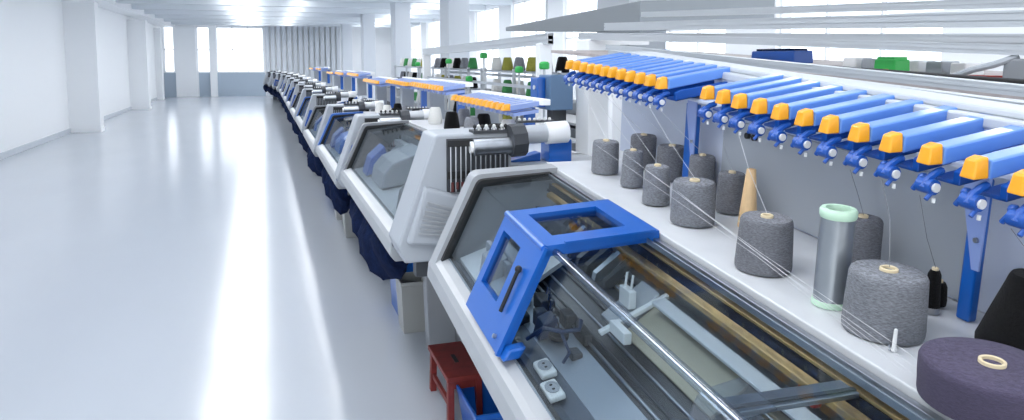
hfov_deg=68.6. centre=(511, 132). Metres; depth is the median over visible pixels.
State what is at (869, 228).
cone
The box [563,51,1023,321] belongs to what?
stand
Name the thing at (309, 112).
machine
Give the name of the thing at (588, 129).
frame
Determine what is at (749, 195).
cone
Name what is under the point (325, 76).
stand
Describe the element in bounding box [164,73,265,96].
trim
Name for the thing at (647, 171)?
strand
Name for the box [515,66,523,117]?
lamp
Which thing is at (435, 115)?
cone
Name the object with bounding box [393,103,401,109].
cone
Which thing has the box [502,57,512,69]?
cone
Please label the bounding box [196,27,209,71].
window
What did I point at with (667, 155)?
cone
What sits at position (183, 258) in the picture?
floor
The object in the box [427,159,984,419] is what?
machine
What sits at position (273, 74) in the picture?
machine
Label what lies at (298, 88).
machine
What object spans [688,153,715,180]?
cone
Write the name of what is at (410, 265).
plastic crate
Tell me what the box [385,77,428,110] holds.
stand
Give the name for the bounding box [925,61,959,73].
carton
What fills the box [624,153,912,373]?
strand
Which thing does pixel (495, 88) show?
cone
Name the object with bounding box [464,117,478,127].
cone
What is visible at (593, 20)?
air duct
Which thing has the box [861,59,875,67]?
carton
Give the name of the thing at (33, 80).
wall
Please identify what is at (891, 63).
box
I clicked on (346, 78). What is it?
stand
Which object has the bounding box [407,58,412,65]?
cone
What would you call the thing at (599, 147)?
strand
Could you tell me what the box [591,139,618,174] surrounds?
cone
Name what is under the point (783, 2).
window
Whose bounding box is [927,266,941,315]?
cone
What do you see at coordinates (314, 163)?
cloth
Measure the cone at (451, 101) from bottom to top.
0.150 m
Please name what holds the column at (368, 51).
on the floor
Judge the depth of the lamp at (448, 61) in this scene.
10.41 m
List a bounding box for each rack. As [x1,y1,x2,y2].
[394,65,433,109]
[431,67,486,116]
[479,68,575,142]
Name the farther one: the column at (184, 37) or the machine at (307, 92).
the column at (184, 37)
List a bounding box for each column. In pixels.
[62,1,104,132]
[126,20,151,109]
[153,28,164,99]
[340,24,352,87]
[360,14,375,101]
[390,2,410,76]
[440,0,469,76]
[597,0,665,48]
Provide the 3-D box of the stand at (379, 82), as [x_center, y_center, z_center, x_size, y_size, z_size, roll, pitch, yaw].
[-1.748,-0.523,9.915,0.290,0.400,1.430,-2,6,-18]
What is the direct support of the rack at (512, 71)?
on the floor
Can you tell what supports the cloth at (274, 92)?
hanging from the machine at (278, 75)
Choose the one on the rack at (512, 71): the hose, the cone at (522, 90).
the cone at (522, 90)
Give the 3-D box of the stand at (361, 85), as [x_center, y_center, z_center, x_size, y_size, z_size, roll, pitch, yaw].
[-2.409,-0.764,11.894,0.290,0.400,1.430,-2,6,-18]
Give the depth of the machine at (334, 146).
6.60 m
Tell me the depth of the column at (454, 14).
17.38 m
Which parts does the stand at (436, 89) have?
tension arm, tension arm, tension arm, post, tension arm, tension arm, tension arm, tension arm, tension arm, post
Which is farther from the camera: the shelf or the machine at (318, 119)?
the machine at (318, 119)
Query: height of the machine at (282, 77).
1.499 m
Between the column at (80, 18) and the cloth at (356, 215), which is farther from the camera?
the column at (80, 18)
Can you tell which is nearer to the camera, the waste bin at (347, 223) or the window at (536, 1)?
the waste bin at (347, 223)
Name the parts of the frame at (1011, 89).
post, rail, rail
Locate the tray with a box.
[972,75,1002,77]
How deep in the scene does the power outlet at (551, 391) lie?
2.05 m
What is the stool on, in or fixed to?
on the floor
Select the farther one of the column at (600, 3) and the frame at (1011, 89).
the column at (600, 3)
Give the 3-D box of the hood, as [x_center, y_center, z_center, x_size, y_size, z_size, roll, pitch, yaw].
[0.151,0.463,2.485,0.541,0.393,0.441,-2,6,-18]
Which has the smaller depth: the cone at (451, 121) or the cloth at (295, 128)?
the cone at (451, 121)
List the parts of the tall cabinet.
door, post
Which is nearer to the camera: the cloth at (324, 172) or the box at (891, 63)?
the box at (891, 63)
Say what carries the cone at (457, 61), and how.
on the rack at (468, 70)
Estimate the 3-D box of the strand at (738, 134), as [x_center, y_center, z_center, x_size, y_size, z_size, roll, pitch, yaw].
[0.685,0.113,2.146,0.005,0.191,0.265,0,6,-1]
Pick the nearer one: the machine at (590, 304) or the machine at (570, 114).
the machine at (590, 304)
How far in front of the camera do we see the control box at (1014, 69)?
2.40 m
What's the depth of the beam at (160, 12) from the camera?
31.47 m
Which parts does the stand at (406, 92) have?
post, post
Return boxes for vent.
[407,187,458,244]
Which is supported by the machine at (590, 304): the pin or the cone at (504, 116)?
the pin
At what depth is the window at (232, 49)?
41.69 m
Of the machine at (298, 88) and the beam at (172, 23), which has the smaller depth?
the machine at (298, 88)
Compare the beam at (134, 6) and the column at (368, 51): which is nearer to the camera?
the beam at (134, 6)
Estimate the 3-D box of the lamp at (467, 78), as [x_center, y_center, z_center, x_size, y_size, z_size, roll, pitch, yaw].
[-0.525,0.209,9.266,0.090,1.808,0.090,-2,6,-18]
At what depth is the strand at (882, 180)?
1.68 m
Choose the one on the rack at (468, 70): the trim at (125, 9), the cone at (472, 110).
the cone at (472, 110)
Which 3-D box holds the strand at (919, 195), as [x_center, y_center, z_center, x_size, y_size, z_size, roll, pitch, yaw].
[0.938,0.227,1.692,0.002,0.192,0.157,5,8,44]
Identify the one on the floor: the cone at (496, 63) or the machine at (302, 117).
the machine at (302, 117)
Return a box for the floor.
[0,94,461,419]
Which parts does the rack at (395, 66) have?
post, post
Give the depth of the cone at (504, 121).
4.63 m
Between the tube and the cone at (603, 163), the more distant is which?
the cone at (603, 163)
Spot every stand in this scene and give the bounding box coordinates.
[309,67,321,80]
[316,67,330,82]
[326,70,342,89]
[334,70,356,91]
[347,71,374,97]
[363,76,396,108]
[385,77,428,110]
[408,78,472,118]
[451,90,550,124]
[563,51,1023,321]
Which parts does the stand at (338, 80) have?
post, post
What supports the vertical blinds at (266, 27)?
attached to the wall at (382, 34)
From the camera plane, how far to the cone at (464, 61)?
10.47 m
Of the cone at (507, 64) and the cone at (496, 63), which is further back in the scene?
the cone at (496, 63)
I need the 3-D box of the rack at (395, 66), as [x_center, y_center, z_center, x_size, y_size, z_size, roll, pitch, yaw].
[-1.878,-0.319,14.268,0.280,1.900,2.600,-2,6,-18]
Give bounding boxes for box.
[874,57,909,70]
[1002,59,1023,78]
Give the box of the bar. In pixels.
[839,66,1023,83]
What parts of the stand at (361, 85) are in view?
post, tension arm, post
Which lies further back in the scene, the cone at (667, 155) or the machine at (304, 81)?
the machine at (304, 81)
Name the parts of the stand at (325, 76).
post, post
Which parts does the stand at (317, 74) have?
post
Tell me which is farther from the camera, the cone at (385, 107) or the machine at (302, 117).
the machine at (302, 117)
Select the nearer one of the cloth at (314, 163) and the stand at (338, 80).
the cloth at (314, 163)
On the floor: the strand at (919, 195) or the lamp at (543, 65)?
the lamp at (543, 65)
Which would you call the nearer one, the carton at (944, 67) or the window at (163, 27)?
the carton at (944, 67)
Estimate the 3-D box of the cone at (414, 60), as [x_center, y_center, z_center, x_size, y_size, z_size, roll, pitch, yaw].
[-1.802,-1.299,13.945,0.140,0.150,0.140,-2,6,-18]
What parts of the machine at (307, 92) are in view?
frame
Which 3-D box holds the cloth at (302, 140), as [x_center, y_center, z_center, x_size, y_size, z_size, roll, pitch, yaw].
[-3.576,0.098,13.213,0.370,0.473,0.882,-2,6,-18]
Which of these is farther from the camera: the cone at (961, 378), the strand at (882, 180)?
the strand at (882, 180)
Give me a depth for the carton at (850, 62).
3.28 m
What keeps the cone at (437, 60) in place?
on the rack at (468, 70)
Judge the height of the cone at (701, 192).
0.152 m
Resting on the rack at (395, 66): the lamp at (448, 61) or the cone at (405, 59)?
the cone at (405, 59)
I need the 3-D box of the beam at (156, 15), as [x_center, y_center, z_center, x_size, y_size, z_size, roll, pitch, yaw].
[-10.166,-5.389,34.886,13.100,0.360,0.400,-2,6,-18]
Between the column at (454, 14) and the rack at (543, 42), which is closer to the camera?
the rack at (543, 42)
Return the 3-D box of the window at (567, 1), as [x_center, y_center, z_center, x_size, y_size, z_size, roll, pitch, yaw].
[2.038,-2.480,19.493,0.060,2.600,3.200,-2,6,-18]
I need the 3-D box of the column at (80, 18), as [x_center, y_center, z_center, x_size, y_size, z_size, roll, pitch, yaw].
[-11.916,-1.810,20.887,0.785,3.600,0.530,-2,6,-18]
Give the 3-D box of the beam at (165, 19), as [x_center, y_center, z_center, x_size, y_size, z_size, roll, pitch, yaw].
[-11.143,-5.671,37.814,13.100,0.360,0.400,-2,6,-18]
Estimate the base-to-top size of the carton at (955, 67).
0.050 m
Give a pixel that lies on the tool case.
(792, 54)
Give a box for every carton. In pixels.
[843,58,871,66]
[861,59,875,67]
[909,60,934,71]
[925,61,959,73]
[950,63,983,74]
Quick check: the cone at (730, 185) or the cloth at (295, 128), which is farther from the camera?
the cloth at (295, 128)
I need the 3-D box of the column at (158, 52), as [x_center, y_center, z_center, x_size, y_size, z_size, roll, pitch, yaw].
[-17.855,-3.455,37.960,0.315,3.600,0.630,-2,6,-18]
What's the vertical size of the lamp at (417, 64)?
1.968 m
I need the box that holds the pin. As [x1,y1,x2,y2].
[888,328,897,351]
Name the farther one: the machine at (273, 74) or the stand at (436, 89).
the machine at (273, 74)
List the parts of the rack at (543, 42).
post, rail, rail, post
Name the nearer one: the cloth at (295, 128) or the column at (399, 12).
the cloth at (295, 128)
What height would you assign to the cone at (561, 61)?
0.150 m
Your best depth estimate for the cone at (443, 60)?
11.66 m
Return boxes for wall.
[0,0,160,152]
[161,25,390,96]
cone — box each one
[375,102,383,112]
[382,105,390,112]
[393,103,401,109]
[403,58,408,65]
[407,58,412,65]
[411,58,416,65]
[428,107,442,123]
[434,58,440,66]
[440,58,446,67]
[444,111,459,128]
[446,58,453,67]
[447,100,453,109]
[453,58,460,67]
[458,109,469,126]
[460,58,468,68]
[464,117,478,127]
[468,58,477,68]
[470,77,477,87]
[470,107,474,115]
[477,113,490,126]
[491,57,501,69]
[491,79,501,91]
[501,119,514,128]
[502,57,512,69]
[502,80,511,92]
[502,114,511,119]
[513,57,525,70]
[516,81,524,94]
[526,57,535,70]
[526,82,530,95]
[555,57,569,72]
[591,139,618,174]
[620,148,642,187]
[630,133,656,169]
[642,163,669,205]
[657,144,683,181]
[670,177,715,227]
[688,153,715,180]
[716,170,745,214]
[734,211,793,276]
[737,168,756,226]
[841,259,929,345]
[852,213,883,262]
[916,337,1023,419]
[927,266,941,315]
[940,279,947,307]
[974,268,1023,350]
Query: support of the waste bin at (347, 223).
on the floor
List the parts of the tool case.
lid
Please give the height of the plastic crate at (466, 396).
0.220 m
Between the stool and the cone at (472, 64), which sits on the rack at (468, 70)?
the cone at (472, 64)
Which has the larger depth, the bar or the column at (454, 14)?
the column at (454, 14)
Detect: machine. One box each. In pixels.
[263,70,279,99]
[268,71,286,101]
[272,72,292,89]
[276,73,299,91]
[279,75,304,93]
[281,76,310,97]
[283,79,317,103]
[286,81,325,110]
[290,85,338,119]
[295,90,360,133]
[303,99,383,156]
[305,110,312,125]
[316,107,429,195]
[340,117,591,348]
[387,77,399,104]
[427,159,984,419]
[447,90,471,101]
[523,103,575,151]
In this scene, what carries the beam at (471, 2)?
attached to the ceiling
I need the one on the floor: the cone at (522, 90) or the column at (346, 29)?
the column at (346, 29)
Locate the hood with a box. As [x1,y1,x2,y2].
[466,199,658,361]
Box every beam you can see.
[116,0,485,10]
[131,4,439,14]
[144,10,439,18]
[155,14,432,22]
[164,18,419,24]
[171,22,390,27]
[301,0,512,4]
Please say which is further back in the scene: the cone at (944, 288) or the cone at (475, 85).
the cone at (475, 85)
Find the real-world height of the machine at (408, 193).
1.719 m
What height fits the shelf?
2.073 m
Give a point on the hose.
(1002, 61)
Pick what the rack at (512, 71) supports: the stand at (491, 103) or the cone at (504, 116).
the cone at (504, 116)
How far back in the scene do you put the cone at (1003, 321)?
1.55 m
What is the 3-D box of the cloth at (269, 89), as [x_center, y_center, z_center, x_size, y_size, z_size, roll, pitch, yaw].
[-11.369,-1.979,35.395,0.342,0.496,0.882,-2,6,-18]
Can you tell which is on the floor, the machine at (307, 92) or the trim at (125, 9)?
the machine at (307, 92)
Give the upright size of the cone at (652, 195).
0.148 m
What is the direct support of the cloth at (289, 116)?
hanging from the machine at (298, 88)
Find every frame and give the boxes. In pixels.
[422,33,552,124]
[576,0,1023,155]
[606,45,1023,158]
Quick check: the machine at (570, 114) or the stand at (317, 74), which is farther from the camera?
the stand at (317, 74)
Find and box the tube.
[811,204,858,310]
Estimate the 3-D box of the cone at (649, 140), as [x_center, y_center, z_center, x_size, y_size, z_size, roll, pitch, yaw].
[0.574,0.081,3.280,0.114,0.156,0.120,0,6,-2]
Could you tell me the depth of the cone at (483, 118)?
5.14 m
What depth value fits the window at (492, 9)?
28.59 m
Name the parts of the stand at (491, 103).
tension arm, tension arm, tension arm, tension arm, tension arm, tension arm, post, tension arm, tension arm, tension arm, tension arm, tension arm, tension arm, post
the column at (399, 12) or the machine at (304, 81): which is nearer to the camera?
the machine at (304, 81)
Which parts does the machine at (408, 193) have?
frame, carriage rail, track rail, leg, tension rod, tension rod, tension rod, tension rod, tension rod, rod panel, tensioner rail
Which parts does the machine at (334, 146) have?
frame, tensioner rail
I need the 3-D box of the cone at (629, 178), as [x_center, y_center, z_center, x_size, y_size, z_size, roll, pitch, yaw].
[0.471,0.138,2.943,0.089,0.152,0.091,1,6,9]
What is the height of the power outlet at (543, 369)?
0.034 m
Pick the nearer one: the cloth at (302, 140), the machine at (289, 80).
the cloth at (302, 140)
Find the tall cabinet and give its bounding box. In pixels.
[531,75,572,120]
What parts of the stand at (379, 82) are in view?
post, tension arm, post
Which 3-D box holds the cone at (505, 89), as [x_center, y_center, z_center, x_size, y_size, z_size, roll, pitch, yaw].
[-0.051,-0.534,8.717,0.140,0.150,0.140,-2,6,-18]
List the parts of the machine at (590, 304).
frame, plate, trough plate, guide rod, guide rod, guide rod, guide rod, bend rod, guide rod, sinker rail, carriage rail, track rail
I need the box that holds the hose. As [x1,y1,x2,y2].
[953,55,1019,74]
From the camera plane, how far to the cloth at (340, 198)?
7.32 m
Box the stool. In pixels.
[428,341,482,419]
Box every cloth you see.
[267,87,272,94]
[272,89,276,96]
[287,109,292,122]
[292,118,300,134]
[298,131,308,152]
[307,147,323,176]
[321,167,327,182]
[323,174,351,214]
[349,198,364,236]
[357,218,408,279]
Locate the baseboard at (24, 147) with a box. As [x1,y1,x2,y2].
[0,95,164,159]
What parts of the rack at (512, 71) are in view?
post, post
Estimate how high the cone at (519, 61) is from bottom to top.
0.150 m
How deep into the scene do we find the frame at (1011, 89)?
2.56 m
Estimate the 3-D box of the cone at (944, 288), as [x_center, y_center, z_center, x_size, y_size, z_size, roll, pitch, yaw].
[1.029,0.386,1.812,0.041,0.068,0.041,0,6,4]
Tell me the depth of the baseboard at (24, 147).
18.09 m
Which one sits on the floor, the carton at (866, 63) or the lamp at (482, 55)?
the lamp at (482, 55)
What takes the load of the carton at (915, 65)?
on the shelf
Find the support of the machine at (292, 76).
on the floor
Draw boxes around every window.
[163,27,174,71]
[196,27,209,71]
[216,27,263,71]
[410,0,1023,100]
[411,24,420,71]
[428,20,439,73]
[477,7,498,78]
[514,0,537,81]
[566,0,583,85]
[666,30,700,51]
[780,0,943,59]
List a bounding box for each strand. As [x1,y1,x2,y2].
[599,147,903,371]
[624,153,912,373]
[647,171,916,358]
[680,193,916,368]
[738,134,766,212]
[882,180,889,266]
[919,195,935,267]
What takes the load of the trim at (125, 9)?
attached to the wall at (33, 80)
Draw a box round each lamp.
[415,62,419,107]
[446,59,451,110]
[465,76,472,110]
[480,53,486,89]
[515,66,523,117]
[539,61,549,122]
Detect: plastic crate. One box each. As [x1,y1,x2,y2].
[390,263,412,313]
[456,380,502,419]
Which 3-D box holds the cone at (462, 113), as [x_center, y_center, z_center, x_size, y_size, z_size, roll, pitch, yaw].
[-0.365,-0.112,5.689,0.116,0.130,0.116,-2,6,-18]
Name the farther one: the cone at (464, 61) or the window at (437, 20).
the window at (437, 20)
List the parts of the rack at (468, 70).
post, post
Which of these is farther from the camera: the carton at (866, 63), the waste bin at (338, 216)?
the waste bin at (338, 216)
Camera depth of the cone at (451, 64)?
11.27 m
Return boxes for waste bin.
[334,209,342,219]
[342,210,356,237]
[396,272,424,333]
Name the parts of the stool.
leg, leg, seat, leg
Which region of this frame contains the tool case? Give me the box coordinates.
[751,48,812,62]
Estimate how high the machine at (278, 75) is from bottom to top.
1.499 m
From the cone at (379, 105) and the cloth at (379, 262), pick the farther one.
the cone at (379, 105)
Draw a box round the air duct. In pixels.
[506,0,774,32]
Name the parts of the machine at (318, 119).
frame, tensioner rail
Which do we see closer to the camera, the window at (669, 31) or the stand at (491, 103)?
the stand at (491, 103)
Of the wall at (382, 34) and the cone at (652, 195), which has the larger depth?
the wall at (382, 34)
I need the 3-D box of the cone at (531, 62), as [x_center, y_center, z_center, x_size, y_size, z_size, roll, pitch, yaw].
[0.213,-0.716,7.898,0.140,0.150,0.140,-2,6,-18]
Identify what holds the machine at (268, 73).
on the floor
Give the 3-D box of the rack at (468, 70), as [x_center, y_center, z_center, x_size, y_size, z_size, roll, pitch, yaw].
[-0.870,-0.028,11.245,0.280,1.900,2.600,-2,6,-18]
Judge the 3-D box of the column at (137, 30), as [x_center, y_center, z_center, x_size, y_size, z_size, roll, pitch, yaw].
[-15.187,-2.742,30.556,0.695,3.600,0.630,-2,6,-18]
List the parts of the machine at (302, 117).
frame, rod panel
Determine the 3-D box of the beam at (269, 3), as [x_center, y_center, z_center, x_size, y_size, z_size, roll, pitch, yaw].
[-7.237,-4.543,26.100,13.100,0.360,0.400,-2,6,-18]
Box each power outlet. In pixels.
[533,358,556,379]
[540,379,565,403]
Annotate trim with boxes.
[78,0,174,26]
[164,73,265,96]
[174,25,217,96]
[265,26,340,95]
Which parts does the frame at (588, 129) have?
post, rail, rail, rail, rail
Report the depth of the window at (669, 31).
15.19 m
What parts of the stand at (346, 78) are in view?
post, post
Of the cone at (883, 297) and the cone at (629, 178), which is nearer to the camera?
the cone at (883, 297)
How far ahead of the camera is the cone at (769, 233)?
1.98 m
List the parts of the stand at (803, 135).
tension arm, tension arm, tension arm, tension arm, tension arm, tension arm, tension arm, tension arm, tension arm, tension arm, tension arm, post, tension arm, knob, tension arm, tension arm, tension arm, tension arm, tension arm, access panel, tension arm, tension arm, tension arm, tension arm, post, tension arm, tension arm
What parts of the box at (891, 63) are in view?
lid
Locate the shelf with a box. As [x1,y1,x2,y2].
[551,50,1023,99]
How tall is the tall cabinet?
1.880 m
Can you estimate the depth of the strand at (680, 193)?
1.68 m
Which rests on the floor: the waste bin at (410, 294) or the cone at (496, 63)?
the waste bin at (410, 294)
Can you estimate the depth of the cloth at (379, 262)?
4.58 m

